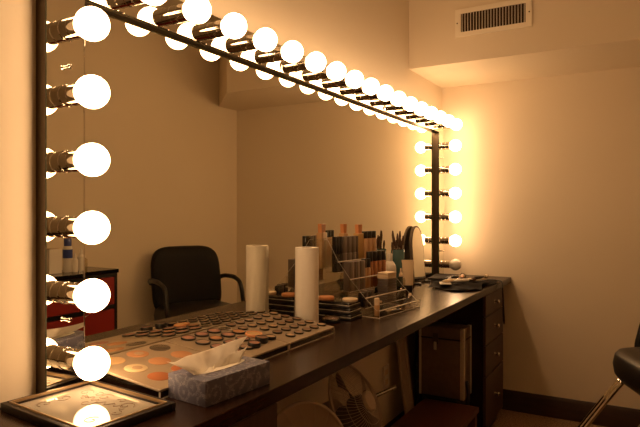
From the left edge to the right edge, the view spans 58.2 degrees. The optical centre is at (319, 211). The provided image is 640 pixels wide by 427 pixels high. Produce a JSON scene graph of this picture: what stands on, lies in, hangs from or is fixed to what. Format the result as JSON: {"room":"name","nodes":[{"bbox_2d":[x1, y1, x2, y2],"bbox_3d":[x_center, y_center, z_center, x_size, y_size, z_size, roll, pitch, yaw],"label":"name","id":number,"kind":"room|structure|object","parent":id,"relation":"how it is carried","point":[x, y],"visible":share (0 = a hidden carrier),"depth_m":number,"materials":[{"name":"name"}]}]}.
{"room":"backstage room","nodes":[
{"label":"backstage room","id":0,"kind":"room"},
{"bbox_2d":[0,0,441,426],"bbox_3d":[-0.437,-0.075,1.781,0.100,2.660,5.050,0,0,30],"label":"wall","id":1,"kind":"structure","parent":0,"point":[369,37],"depth_m":1.91,"materials":[{"name":"beige paint"}]},
{"bbox_2d":[36,0,109,392],"bbox_3d":[-0.551,-0.045,1.315,0.168,0.924,0.101,0,0,30],"label":"light strip","id":2,"kind":"object","parent":1,"relation":"attached to","point":[63,89],"visible":1,"depth_m":1.31,"materials":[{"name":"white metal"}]},
{"bbox_2d":[45,0,83,390],"bbox_3d":[-0.592,-0.045,1.338,0.006,0.924,0.100,0,0,30],"label":"mirror","id":3,"kind":"object","parent":2,"relation":"attached to","point":[64,123],"depth_m":1.32,"materials":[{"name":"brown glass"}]},
{"bbox_2d":[56,346,109,380],"bbox_3d":[-0.534,0.342,1.305,0.128,0.075,0.075,0,0,30],"label":"bulb","id":4,"kind":"object","parent":2,"relation":"attached to","point":[91,363],"depth_m":1.28,"materials":[{"name":"white glass"}]},
{"bbox_2d":[56,279,109,312],"bbox_3d":[-0.534,0.190,1.305,0.128,0.075,0.075,0,0,30],"label":"bulb","id":5,"kind":"object","parent":2,"relation":"attached to","point":[72,295],"depth_m":1.28,"materials":[{"name":"white glass"}]},
{"bbox_2d":[56,211,109,243],"bbox_3d":[-0.534,0.037,1.305,0.128,0.075,0.075,0,0,30],"label":"bulb","id":6,"kind":"object","parent":2,"relation":"attached to","point":[72,227],"depth_m":1.28,"materials":[{"name":"white glass"}]},
{"bbox_2d":[56,143,109,176],"bbox_3d":[-0.534,-0.115,1.305,0.128,0.075,0.075,0,0,30],"label":"bulb","id":7,"kind":"object","parent":2,"relation":"attached to","point":[72,159],"depth_m":1.28,"materials":[{"name":"white glass"}]},
{"bbox_2d":[56,75,109,108],"bbox_3d":[-0.534,-0.268,1.305,0.128,0.075,0.075,0,0,30],"label":"bulb","id":8,"kind":"object","parent":2,"relation":"attached to","point":[72,91],"depth_m":1.28,"materials":[{"name":"white glass"}]},
{"bbox_2d":[56,6,109,41],"bbox_3d":[-0.534,-0.420,1.305,0.128,0.075,0.075,0,0,30],"label":"bulb","id":9,"kind":"object","parent":2,"relation":"attached to","point":[90,23],"depth_m":1.28,"materials":[{"name":"white glass"}]},
{"bbox_2d":[85,5,434,354],"bbox_3d":[0.072,-0.046,2.547,0.014,0.918,2.653,0,0,30],"label":"wall mirror","id":10,"kind":"object","parent":1,"relation":"attached to","point":[220,167],"visible":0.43,"depth_m":1.85,"materials":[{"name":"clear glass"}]},
{"bbox_2d":[85,0,461,132],"bbox_3d":[0.140,-0.557,2.512,0.168,0.101,2.865,0,0,30],"label":"light strip","id":11,"kind":"object","parent":1,"relation":"attached to","point":[190,21],"visible":1,"depth_m":1.98,"materials":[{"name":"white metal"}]},
{"bbox_2d":[122,0,165,6],"bbox_3d":[-0.442,-0.557,1.464,0.128,0.075,0.075,0,0,30],"label":"bulb","id":12,"kind":"object","parent":11,"relation":"attached to","point":[125,3],"depth_m":1.47,"materials":[{"name":"glass"}]},
{"bbox_2d":[167,0,210,24],"bbox_3d":[-0.361,-0.557,1.604,0.128,0.075,0.075,0,0,30],"label":"bulb","id":13,"kind":"object","parent":11,"relation":"attached to","point":[179,12],"depth_m":1.58,"materials":[{"name":"glass"}]},
{"bbox_2d":[206,13,246,38],"bbox_3d":[-0.280,-0.557,1.745,0.128,0.075,0.075,0,0,30],"label":"bulb","id":14,"kind":"object","parent":11,"relation":"attached to","point":[233,26],"depth_m":1.72,"materials":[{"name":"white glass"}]},
{"bbox_2d":[239,28,276,51],"bbox_3d":[-0.199,-0.557,1.885,0.128,0.075,0.075,0,0,30],"label":"bulb","id":15,"kind":"object","parent":11,"relation":"attached to","point":[265,39],"depth_m":1.86,"materials":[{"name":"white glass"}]},
{"bbox_2d":[267,41,302,62],"bbox_3d":[-0.118,-0.557,2.025,0.128,0.075,0.075,0,0,30],"label":"bulb","id":16,"kind":"object","parent":11,"relation":"attached to","point":[292,51],"depth_m":2.00,"materials":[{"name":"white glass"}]},
{"bbox_2d":[292,52,325,72],"bbox_3d":[-0.037,-0.557,2.166,0.128,0.075,0.075,0,0,30],"label":"bulb","id":17,"kind":"object","parent":11,"relation":"attached to","point":[315,61],"depth_m":2.14,"materials":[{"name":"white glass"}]},
{"bbox_2d":[314,62,345,80],"bbox_3d":[0.044,-0.557,2.306,0.128,0.075,0.075,0,0,30],"label":"bulb","id":18,"kind":"object","parent":11,"relation":"attached to","point":[336,71],"depth_m":2.28,"materials":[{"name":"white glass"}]},
{"bbox_2d":[333,70,363,87],"bbox_3d":[0.124,-0.557,2.447,0.128,0.075,0.075,0,0,30],"label":"bulb","id":19,"kind":"object","parent":11,"relation":"attached to","point":[354,79],"depth_m":2.41,"materials":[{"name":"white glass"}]},
{"bbox_2d":[350,78,378,94],"bbox_3d":[0.205,-0.557,2.587,0.128,0.075,0.075,0,0,30],"label":"bulb","id":20,"kind":"object","parent":11,"relation":"attached to","point":[370,86],"depth_m":2.55,"materials":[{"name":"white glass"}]},
{"bbox_2d":[366,85,393,100],"bbox_3d":[0.286,-0.557,2.728,0.128,0.075,0.075,0,0,30],"label":"bulb","id":21,"kind":"object","parent":11,"relation":"attached to","point":[385,92],"depth_m":2.69,"materials":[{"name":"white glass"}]},
{"bbox_2d":[380,91,405,106],"bbox_3d":[0.367,-0.557,2.868,0.128,0.075,0.075,0,0,30],"label":"bulb","id":22,"kind":"object","parent":11,"relation":"attached to","point":[398,99],"depth_m":2.83,"materials":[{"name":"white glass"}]},
{"bbox_2d":[392,97,417,110],"bbox_3d":[0.448,-0.557,3.009,0.128,0.075,0.075,0,0,30],"label":"bulb","id":23,"kind":"object","parent":11,"relation":"attached to","point":[411,103],"depth_m":2.97,"materials":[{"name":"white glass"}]},
{"bbox_2d":[404,102,427,115],"bbox_3d":[0.529,-0.557,3.149,0.128,0.075,0.075,0,0,30],"label":"bulb","id":24,"kind":"object","parent":11,"relation":"attached to","point":[422,108],"depth_m":3.11,"materials":[{"name":"white glass"}]},
{"bbox_2d":[415,107,437,119],"bbox_3d":[0.610,-0.557,3.289,0.128,0.075,0.075,0,0,30],"label":"bulb","id":25,"kind":"object","parent":11,"relation":"attached to","point":[432,113],"depth_m":3.25,"materials":[{"name":"white glass"}]},
{"bbox_2d":[424,111,446,123],"bbox_3d":[0.691,-0.557,3.430,0.128,0.075,0.075,0,0,30],"label":"bulb","id":26,"kind":"object","parent":11,"relation":"attached to","point":[441,117],"depth_m":3.40,"materials":[{"name":"white glass"}]},
{"bbox_2d":[433,115,454,126],"bbox_3d":[0.772,-0.557,3.570,0.128,0.075,0.075,0,0,30],"label":"bulb","id":27,"kind":"object","parent":11,"relation":"attached to","point":[450,120],"depth_m":3.54,"materials":[{"name":"white glass"}]},
{"bbox_2d":[441,118,461,129],"bbox_3d":[0.853,-0.557,3.711,0.128,0.075,0.075,0,0,30],"label":"bulb","id":28,"kind":"object","parent":11,"relation":"attached to","point":[457,125],"depth_m":3.67,"materials":[{"name":"white glass"}]},
{"bbox_2d":[383,364,388,389],"bbox_3d":[0.349,0.875,3.036,0.008,0.120,0.074,0,0,30],"label":"wall outlet","id":29,"kind":"object","parent":1,"relation":"attached to","point":[385,368],"visible":0.97,"depth_m":3.03,"materials":[{"name":"beige paint"}]},
{"bbox_2d":[384,402,414,426],"bbox_3d":[-0.387,1.192,1.752,0.016,0.125,4.818,0,0,30],"label":"baseboard","id":30,"kind":"structure","parent":1,"relation":"attached to","point":[401,414],"depth_m":3.14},
{"bbox_2d":[435,132,460,273],"bbox_3d":[0.826,-0.045,3.703,0.168,0.924,0.100,0,0,30],"label":"light strip","id":31,"kind":"object","parent":1,"relation":"attached to","point":[440,145],"visible":0.99,"depth_m":3.69,"materials":[{"name":"dark bronze metal"},{"name":"glowing warm white bulb glass"},{"name":"chrome"}]},
{"bbox_2d":[440,259,460,269],"bbox_3d":[0.843,0.342,3.693,0.128,0.075,0.075,0,0,30],"label":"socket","id":32,"kind":"object","parent":31,"relation":"attached to","point":[455,264],"depth_m":3.67,"materials":[{"name":"beige"}]},
{"bbox_2d":[440,235,460,246],"bbox_3d":[0.843,0.190,3.693,0.128,0.075,0.075,0,0,30],"label":"bulb","id":33,"kind":"object","parent":31,"relation":"attached to","point":[455,240],"depth_m":3.67,"materials":[{"name":"white glass"}]},
{"bbox_2d":[440,211,460,222],"bbox_3d":[0.843,0.037,3.693,0.128,0.075,0.075,0,0,30],"label":"bulb","id":34,"kind":"object","parent":31,"relation":"attached to","point":[454,216],"depth_m":3.67,"materials":[{"name":"white glass"}]},
{"bbox_2d":[440,187,460,198],"bbox_3d":[0.843,-0.115,3.693,0.128,0.075,0.075,0,0,30],"label":"bulb","id":35,"kind":"object","parent":31,"relation":"attached to","point":[455,192],"depth_m":3.67,"materials":[{"name":"white glass"}]},
{"bbox_2d":[440,163,460,174],"bbox_3d":[0.843,-0.268,3.693,0.128,0.075,0.075,0,0,30],"label":"bulb","id":36,"kind":"object","parent":31,"relation":"attached to","point":[455,168],"depth_m":3.67,"materials":[{"name":"white glass"}]},
{"bbox_2d":[440,140,460,150],"bbox_3d":[0.843,-0.420,3.693,0.128,0.075,0.075,0,0,30],"label":"bulb","id":37,"kind":"object","parent":31,"relation":"attached to","point":[455,145],"depth_m":3.67,"materials":[{"name":"white glass"}]},
{"bbox_2d":[409,0,639,87],"bbox_3d":[1.430,-1.114,3.155,1.762,0.582,0.605,0,0,30],"label":"soffit","id":38,"kind":"structure","parent":0,"point":[565,37],"depth_m":3.11,"materials":[{"name":"beige paint"}]},
{"bbox_2d":[455,0,531,37],"bbox_3d":[0.925,-1.037,3.089,0.404,0.152,0.013,0,0,30],"label":"ceiling vent","id":39,"kind":"object","parent":38,"relation":"in","point":[512,14],"visible":1,"depth_m":3.09,"materials":[{"name":"white metal"}]},
{"bbox_2d":[442,67,639,408],"bbox_3d":[1.606,-0.075,3.461,1.762,2.660,0.100,0,0,30],"label":"wall","id":40,"kind":"structure","parent":0,"point":[548,181],"depth_m":3.50,"materials":[{"name":"beige paint"}]},
{"bbox_2d":[502,389,639,426],"bbox_3d":[1.577,1.192,3.410,1.730,0.125,0.016,0,0,30],"label":"baseboard","id":41,"kind":"structure","parent":40,"relation":"attached to","point":[518,401],"depth_m":3.46,"materials":[{"name":"brown wood"}]},
{"bbox_2d":[491,409,604,426],"bbox_3d":[0.370,1.305,1.316,1.962,0.100,5.050,0,0,30],"label":"floor","id":42,"kind":"structure","parent":0,"point":[505,418],"depth_m":3.43,"materials":[{"name":"wood"}]},
{"bbox_2d":[0,274,510,426],"bbox_3d":[0.167,0.836,2.240,0.451,0.838,3.448,0,0,30],"label":"vanity desk","id":43,"kind":"object","parent":42,"relation":"on","point":[292,371],"visible":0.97,"depth_m":1.94,"materials":[{"name":"brown wood"}]},
{"bbox_2d":[0,380,175,426],"bbox_3d":[-0.486,0.408,1.206,0.298,0.018,0.214,0,0,35],"label":"picture frame","id":44,"kind":"object","parent":43,"relation":"on","point":[95,403],"visible":0.99,"depth_m":1.20,"materials":[{"name":"mirror glass"},{"name":"dark metal"}]},
{"bbox_2d":[107,341,199,398],"bbox_3d":[-0.398,0.392,1.448,0.260,0.050,0.267,0,0,30],"label":"palette","id":45,"kind":"object","parent":43,"relation":"on","point":[148,366],"visible":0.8,"depth_m":1.42,"materials":[{"name":"brown plastic"}]},
{"bbox_2d":[168,336,269,407],"bbox_3d":[-0.229,0.369,1.341,0.120,0.097,0.272,0,0,35],"label":"tissue box","id":46,"kind":"object","parent":43,"relation":"on","point":[215,375],"visible":1,"depth_m":1.29,"materials":[{"name":"printed cardboard"},{"name":"tissue paper"}]},
{"bbox_2d":[165,326,288,359],"bbox_3d":[-0.267,0.392,1.675,0.260,0.050,0.249,0,0,30],"label":"palette","id":47,"kind":"object","parent":43,"relation":"on","point":[272,345],"visible":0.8,"depth_m":1.65,"materials":[{"name":"brown plastic"}]},
{"bbox_2d":[181,335,195,340],"bbox_3d":[-0.382,0.368,1.669,0.044,0.009,0.044,0,0,30],"label":"pot","id":48,"kind":"object","parent":47,"relation":"on","point":[185,337],"visible":1,"depth_m":1.66,"materials":[{"name":"black plastic"}]},
{"bbox_2d":[194,332,208,336],"bbox_3d":[-0.353,0.368,1.718,0.044,0.009,0.044,0,0,30],"label":"pot","id":49,"kind":"object","parent":47,"relation":"on","point":[198,334],"visible":1,"depth_m":1.71,"materials":[{"name":"black plastic"}]},
{"bbox_2d":[195,339,210,344],"bbox_3d":[-0.334,0.374,1.641,0.044,0.009,0.044,0,0,30],"label":"pot","id":50,"kind":"object","parent":47,"relation":"on","point":[199,341],"visible":1,"depth_m":1.63,"materials":[{"name":"black plastic"}]},
{"bbox_2d":[207,328,220,333],"bbox_3d":[-0.325,0.368,1.766,0.044,0.009,0.044,0,0,30],"label":"pot","id":51,"kind":"object","parent":47,"relation":"on","point":[211,330],"visible":1,"depth_m":1.76,"materials":[{"name":"black plastic"}]},
{"bbox_2d":[208,335,223,340],"bbox_3d":[-0.305,0.374,1.690,0.044,0.009,0.044,0,0,30],"label":"pot","id":52,"kind":"object","parent":47,"relation":"on","point":[212,338],"visible":1,"depth_m":1.68,"materials":[{"name":"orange plastic"}]},
{"bbox_2d":[221,332,235,337],"bbox_3d":[-0.277,0.374,1.739,0.044,0.009,0.044,0,0,30],"label":"pot","id":53,"kind":"object","parent":47,"relation":"on","point":[224,334],"visible":1,"depth_m":1.73,"materials":[{"name":"black plastic"}]},
{"bbox_2d":[245,331,261,337],"bbox_3d":[-0.203,0.377,1.762,0.053,0.013,0.053,0,0,30],"label":"jar","id":54,"kind":"object","parent":47,"relation":"on","point":[252,334],"visible":0.84,"depth_m":1.75,"materials":[{"name":"brown"}]},
{"bbox_2d":[247,340,260,347],"bbox_3d":[-0.189,0.382,1.650,0.038,0.017,0.038,0,0,30],"label":"jar","id":55,"kind":"object","parent":47,"relation":"on","point":[252,343],"visible":1,"depth_m":1.64,"materials":[{"name":"black plastic"}]},
{"bbox_2d":[255,335,267,343],"bbox_3d":[-0.172,0.379,1.702,0.040,0.020,0.039,0,0,30],"label":"jar","id":56,"kind":"object","parent":47,"relation":"on","point":[263,339],"visible":0.94,"depth_m":1.69,"materials":[{"name":"black plastic"}]},
{"bbox_2d":[222,313,334,349],"bbox_3d":[-0.133,0.392,1.908,0.260,0.050,0.281,0,0,30],"label":"palette","id":57,"kind":"object","parent":43,"relation":"on","point":[280,337],"visible":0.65,"depth_m":1.87,"materials":[{"name":"brown plastic"}]},
{"bbox_2d":[294,247,318,322],"bbox_3d":[-0.049,0.275,2.103,0.090,0.284,0.086,0,0,30],"label":"paper towel roll","id":58,"kind":"object","parent":43,"relation":"on","point":[306,300],"visible":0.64,"depth_m":2.06,"materials":[{"name":"white paper"}]},
{"bbox_2d":[322,314,340,323],"bbox_3d":[0.042,0.404,2.164,0.072,0.026,0.072,0,0,30],"label":"makeup compact","id":59,"kind":"object","parent":43,"relation":"on","point":[329,319],"visible":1,"depth_m":2.14,"materials":[{"name":"black"}]},
{"bbox_2d":[319,311,361,320],"bbox_3d":[0.054,0.406,2.271,0.202,0.022,0.098,0,0,30],"label":"palette","id":60,"kind":"object","parent":43,"relation":"on","point":[357,315],"visible":0.5,"depth_m":2.21,"materials":[{"name":"black plastic"}]},
{"bbox_2d":[319,306,360,314],"bbox_3d":[0.051,0.383,2.273,0.202,0.022,0.098,0,0,30],"label":"palette","id":61,"kind":"object","parent":60,"relation":"on","point":[353,310],"visible":0.52,"depth_m":2.22,"materials":[{"name":"black plastic"}]},
{"bbox_2d":[319,298,359,308],"bbox_3d":[0.048,0.361,2.275,0.202,0.022,0.098,0,0,30],"label":"palette","id":62,"kind":"object","parent":61,"relation":"on","point":[337,302],"visible":0.56,"depth_m":2.22,"materials":[{"name":"black plastic"}]},
{"bbox_2d":[319,295,333,300],"bbox_3d":[0.023,0.343,2.278,0.068,0.012,0.068,0,0,30],"label":"powder puff","id":63,"kind":"object","parent":62,"relation":"on","point":[321,297],"visible":0.8,"depth_m":2.25,"materials":[{"name":"brown"}]},
{"bbox_2d":[342,297,357,301],"bbox_3d":[0.116,0.343,2.230,0.060,0.012,0.060,0,0,30],"label":"sponge","id":64,"kind":"object","parent":62,"relation":"on","point":[345,299],"visible":1,"depth_m":2.21,"materials":[{"name":"beige"}]},
{"bbox_2d":[328,241,419,318],"bbox_3d":[0.224,0.268,2.440,0.269,0.299,0.335,0,0,37],"label":"acrylic organizer","id":65,"kind":"object","parent":43,"relation":"on","point":[366,298],"visible":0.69,"depth_m":2.38,"materials":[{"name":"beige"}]},
{"bbox_2d":[332,237,337,271],"bbox_3d":[0.061,0.179,2.370,0.019,0.146,0.015,0,0,37],"label":"lipstick","id":66,"kind":"object","parent":65,"relation":"on","point":[334,239],"visible":0.99,"depth_m":2.36,"materials":[{"name":"black plastic"}]},
{"bbox_2d":[337,236,341,271],"bbox_3d":[0.082,0.179,2.398,0.019,0.146,0.015,0,0,37],"label":"lipstick","id":67,"kind":"object","parent":65,"relation":"on","point":[340,254],"visible":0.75,"depth_m":2.39,"materials":[{"name":"black plastic"}]},
{"bbox_2d":[342,237,344,270],"bbox_3d":[0.092,0.180,2.412,0.019,0.144,0.015,0,0,37],"label":"lipstick","id":68,"kind":"object","parent":65,"relation":"on","point":[343,238],"visible":0.57,"depth_m":2.40,"materials":[{"name":"brown plastic"}]},
{"bbox_2d":[339,224,347,235],"bbox_3d":[0.101,0.154,2.471,0.028,0.196,0.036,0,0,37],"label":"tube","id":69,"kind":"object","parent":65,"relation":"on","point":[343,227],"visible":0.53,"depth_m":2.46,"materials":[{"name":"brown plastic"}]},
{"bbox_2d":[344,262,351,291],"bbox_3d":[0.112,0.266,2.335,0.030,0.118,0.016,0,0,37],"label":"bottle","id":70,"kind":"object","parent":65,"relation":"on","point":[347,265],"visible":0.99,"depth_m":2.33,"materials":[{"name":"brown"}]},
{"bbox_2d":[349,236,351,259],"bbox_3d":[0.124,0.179,2.454,0.019,0.146,0.015,0,0,37],"label":"lipstick","id":71,"kind":"object","parent":65,"relation":"on","point":[350,237],"visible":0.44,"depth_m":2.45,"materials":[{"name":"brown plastic"}]},
{"bbox_2d":[338,258,364,272],"bbox_3d":[0.148,0.230,2.498,0.104,0.049,0.334,0,0,30],"label":"tray","id":72,"kind":"object","parent":65,"relation":"on","point":[362,258],"depth_m":2.40,"materials":[{"name":"clear plastic"}]},
{"bbox_2d":[351,261,356,289],"bbox_3d":[0.137,0.266,2.368,0.030,0.118,0.017,0,0,37],"label":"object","id":73,"kind":"object","parent":65,"relation":"on","point":[355,262],"visible":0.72,"depth_m":2.35,"materials":[{"name":"brown"}]},
{"bbox_2d":[353,224,363,258],"bbox_3d":[0.169,0.155,2.520,0.028,0.193,0.046,0,0,37],"label":"tube","id":74,"kind":"object","parent":65,"relation":"on","point":[358,227],"visible":0.57,"depth_m":2.51,"materials":[{"name":"orange plastic"}]},
{"bbox_2d":[357,261,359,289],"bbox_3d":[0.149,0.266,2.384,0.030,0.118,0.017,0,0,37],"label":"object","id":75,"kind":"object","parent":65,"relation":"on","point":[358,262],"visible":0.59,"depth_m":2.37,"materials":[{"name":"brown"}]},
{"bbox_2d":[356,260,362,288],"bbox_3d":[0.161,0.266,2.400,0.030,0.118,0.016,0,0,37],"label":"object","id":76,"kind":"object","parent":65,"relation":"on","point":[361,262],"visible":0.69,"depth_m":2.39,"materials":[{"name":"brown"}]},
{"bbox_2d":[358,292,365,307],"bbox_3d":[0.167,0.354,2.296,0.026,0.060,0.017,0,0,37],"label":"pencil case","id":77,"kind":"object","parent":65,"relation":"on","point":[361,297],"visible":0.78,"depth_m":2.29,"materials":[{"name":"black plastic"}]},
{"bbox_2d":[359,260,364,288],"bbox_3d":[0.174,0.266,2.417,0.030,0.118,0.017,0,0,37],"label":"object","id":78,"kind":"object","parent":65,"relation":"on","point":[359,260],"visible":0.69,"depth_m":2.41,"materials":[{"name":"brown"}]},
{"bbox_2d":[351,274,377,291],"bbox_3d":[0.198,0.300,2.460,0.102,0.055,0.334,0,0,30],"label":"tray","id":79,"kind":"object","parent":65,"relation":"on","point":[377,274],"depth_m":2.38,"materials":[{"name":"clear plastic"}]},
{"bbox_2d":[362,231,367,257],"bbox_3d":[0.196,0.171,2.549,0.033,0.162,0.033,0,0,37],"label":"bottle","id":80,"kind":"object","parent":65,"relation":"on","point":[365,233],"visible":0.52,"depth_m":2.54,"materials":[{"name":"brown plastic"}]},
{"bbox_2d":[365,258,370,286],"bbox_3d":[0.204,0.264,2.460,0.027,0.122,0.027,0,0,37],"label":"bottle","id":81,"kind":"object","parent":65,"relation":"on","point":[368,259],"visible":0.7,"depth_m":2.45,"materials":[{"name":"brown"}]},
{"bbox_2d":[366,251,372,286],"bbox_3d":[0.214,0.250,2.483,0.033,0.150,0.033,0,0,37],"label":"bottle","id":82,"kind":"object","parent":65,"relation":"on","point":[369,254],"visible":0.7,"depth_m":2.47,"materials":[{"name":"brown"}]},
{"bbox_2d":[367,231,371,250],"bbox_3d":[0.218,0.171,2.578,0.033,0.162,0.033,0,0,37],"label":"bottle","id":83,"kind":"object","parent":65,"relation":"on","point":[369,238],"visible":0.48,"depth_m":2.56,"materials":[{"name":"brown plastic"}]},
{"bbox_2d":[372,231,375,250],"bbox_3d":[0.239,0.171,2.607,0.033,0.162,0.033,0,0,37],"label":"bottle","id":84,"kind":"object","parent":65,"relation":"on","point":[373,232],"visible":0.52,"depth_m":2.59,"materials":[{"name":"brown plastic"}]},
{"bbox_2d":[372,251,377,285],"bbox_3d":[0.235,0.250,2.512,0.033,0.150,0.033,0,0,37],"label":"bottle","id":85,"kind":"object","parent":65,"relation":"on","point":[375,263],"visible":0.66,"depth_m":2.50,"materials":[{"name":"brown"}]},
{"bbox_2d":[374,298,379,315],"bbox_3d":[0.225,0.379,2.273,0.022,0.070,0.022,0,0,37],"label":"lip balm","id":86,"kind":"object","parent":65,"relation":"in","point":[376,300],"visible":0.98,"depth_m":2.26,"materials":[{"name":"brown plastic"}]},
{"bbox_2d":[376,250,381,271],"bbox_3d":[0.257,0.250,2.540,0.033,0.150,0.033,0,0,37],"label":"bottle","id":87,"kind":"object","parent":65,"relation":"on","point":[379,261],"visible":0.48,"depth_m":2.53,"materials":[{"name":"brown"}]},
{"bbox_2d":[380,250,385,271],"bbox_3d":[0.278,0.250,2.568,0.033,0.150,0.033,0,0,37],"label":"bottle","id":88,"kind":"object","parent":65,"relation":"on","point":[383,252],"visible":0.5,"depth_m":2.56,"materials":[{"name":"brown"}]},
{"bbox_2d":[365,289,405,308],"bbox_3d":[0.251,0.364,2.420,0.111,0.045,0.335,0,0,30],"label":"tray","id":89,"kind":"object","parent":65,"relation":"on","point":[366,298],"depth_m":2.38,"materials":[{"name":"clear plastic"}]},
{"bbox_2d":[377,294,395,301],"bbox_3d":[0.286,0.372,2.469,0.051,0.024,0.077,0,0,37],"label":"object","id":90,"kind":"object","parent":65,"relation":"on","point":[392,297],"visible":0.73,"depth_m":2.44,"materials":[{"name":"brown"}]},
{"bbox_2d":[378,289,395,295],"bbox_3d":[0.288,0.348,2.471,0.051,0.024,0.077,0,0,35],"label":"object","id":91,"kind":"object","parent":90,"relation":"on","point":[392,290],"visible":0.63,"depth_m":2.44,"materials":[{"name":"brown"}]},
{"bbox_2d":[377,283,395,290],"bbox_3d":[0.286,0.324,2.469,0.051,0.024,0.077,0,0,37],"label":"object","id":92,"kind":"object","parent":91,"relation":"on","point":[379,286],"visible":0.9,"depth_m":2.44,"materials":[{"name":"brown"}]},
{"bbox_2d":[378,278,395,284],"bbox_3d":[0.288,0.300,2.471,0.051,0.024,0.077,0,0,35],"label":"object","id":93,"kind":"object","parent":92,"relation":"on","point":[392,280],"visible":0.93,"depth_m":2.44,"materials":[{"name":"brown"}]},
{"bbox_2d":[377,275,395,278],"bbox_3d":[0.286,0.281,2.469,0.051,0.012,0.077,0,0,37],"label":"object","id":94,"kind":"object","parent":93,"relation":"on","point":[378,276],"visible":0.79,"depth_m":2.44,"materials":[{"name":"beige plastic"}]},
{"bbox_2d":[378,271,395,275],"bbox_3d":[0.288,0.268,2.471,0.051,0.012,0.077,0,0,35],"label":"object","id":95,"kind":"object","parent":94,"relation":"on","point":[384,273],"visible":1,"depth_m":2.45,"materials":[{"name":"beige plastic"}]},
{"bbox_2d":[379,300,418,317],"bbox_3d":[0.305,0.401,2.379,0.106,0.032,0.335,0,0,30],"label":"tray","id":96,"kind":"object","parent":65,"relation":"on","point":[396,300],"depth_m":2.38,"materials":[{"name":"clear plastic"}]},
{"bbox_2d":[386,253,395,271],"bbox_3d":[0.352,0.315,2.902,0.064,0.203,0.064,0,0,30],"label":"lotion bottle","id":97,"kind":"object","parent":43,"relation":"on","point":[389,263],"visible":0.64,"depth_m":2.88,"materials":[{"name":"beige plastic"}]},
{"bbox_2d":[391,249,403,291],"bbox_3d":[0.406,0.309,3.011,0.070,0.216,0.070,0,0,30],"label":"jar","id":98,"kind":"object","parent":43,"relation":"on","point":[398,255],"visible":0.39,"depth_m":2.98,"materials":[{"name":"teal glass"}]},
{"bbox_2d":[402,260,413,292],"bbox_3d":[0.450,0.333,2.943,0.051,0.167,0.051,0,0,-41],"label":"tube","id":99,"kind":"object","parent":43,"relation":"on","point":[407,265],"visible":0.99,"depth_m":2.93,"materials":[{"name":"beige plastic"}]},
{"bbox_2d":[409,226,430,284],"bbox_3d":[0.576,0.251,3.321,0.078,0.331,0.185,0,0,31],"label":"arched mirror","id":100,"kind":"object","parent":43,"relation":"on","point":[416,248],"visible":0.86,"depth_m":3.31,"materials":[{"name":"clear mirror"}]},
{"bbox_2d":[428,274,454,280],"bbox_3d":[0.744,0.407,3.520,0.120,0.019,0.260,0,0,22],"label":"case","id":101,"kind":"object","parent":43,"relation":"on","point":[436,277],"visible":0.58,"depth_m":3.45,"materials":[{"name":"black plastic"}]},
{"bbox_2d":[427,278,497,289],"bbox_3d":[0.808,0.400,3.216,0.288,0.026,0.561,0,0,30],"label":"roll","id":102,"kind":"object","parent":43,"relation":"on","point":[468,285],"visible":0.73,"depth_m":3.11,"materials":[{"name":"black fabric"}]},
{"bbox_2d":[453,277,475,281],"bbox_3d":[0.794,0.379,3.155,0.161,0.026,0.026,0,0,-30],"label":"makeup brush","id":103,"kind":"object","parent":102,"relation":"on","point":[473,279],"visible":1,"depth_m":3.15,"materials":[{"name":"beige plastic"}]},
{"bbox_2d":[486,279,504,323],"bbox_3d":[1.022,0.531,3.405,0.048,0.253,0.188,0,0,-39],"label":"power cord","id":104,"kind":"object","parent":43,"relation":"hanging from","point":[503,311],"visible":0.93,"depth_m":3.33,"materials":[{"name":"black plastic"}]},
{"bbox_2d":[396,338,410,413],"bbox_3d":[0.453,0.924,3.075,0.094,0.656,0.070,0,0,30],"label":"leaning board","id":105,"kind":"object","parent":42,"relation":"on","point":[400,345],"visible":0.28,"depth_m":3.06,"materials":[{"name":"beige"}]},
{"bbox_2d":[403,337,413,408],"bbox_3d":[0.483,0.934,3.125,0.092,0.636,0.038,0,0,30],"label":"leaning board","id":106,"kind":"object","parent":42,"relation":"on","point":[404,338],"visible":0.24,"depth_m":3.12,"materials":[{"name":"beige"}]},
{"bbox_2d":[390,398,478,426],"bbox_3d":[0.291,1.130,2.331,0.291,0.250,1.600,0,0,30],"label":"bench","id":107,"kind":"object","parent":42,"relation":"on","point":[428,412],"visible":1,"depth_m":2.84,"materials":[{"name":"brown wood"}]},
{"bbox_2d":[277,400,342,426],"bbox_3d":[-0.043,0.806,1.802,0.250,0.396,0.253,0,0,10],"label":"heater","id":108,"kind":"object","parent":107,"relation":"on","point":[304,413],"visible":0.89,"depth_m":1.88,"materials":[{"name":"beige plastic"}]},
{"bbox_2d":[322,365,395,426],"bbox_3d":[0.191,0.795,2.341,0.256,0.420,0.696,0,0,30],"label":"desk fan","id":109,"kind":"object","parent":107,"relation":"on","point":[356,412],"visible":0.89,"depth_m":2.14,"materials":[{"name":"beige plastic"}]},
{"bbox_2d":[415,322,471,404],"bbox_3d":[0.676,0.935,3.121,0.302,0.634,0.166,0,0,30],"label":"case","id":110,"kind":"object","parent":42,"relation":"on","point":[444,358],"visible":0.8,"depth_m":3.07,"materials":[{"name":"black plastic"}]},
{"bbox_2d":[578,324,639,426],"bbox_3d":[1.470,0.748,2.414,0.789,1.015,0.567,0,0,6],"label":"salon chair","id":111,"kind":"object","parent":42,"relation":"on","point":[626,361],"visible":1,"depth_m":2.53,"materials":[{"name":"black leather"}]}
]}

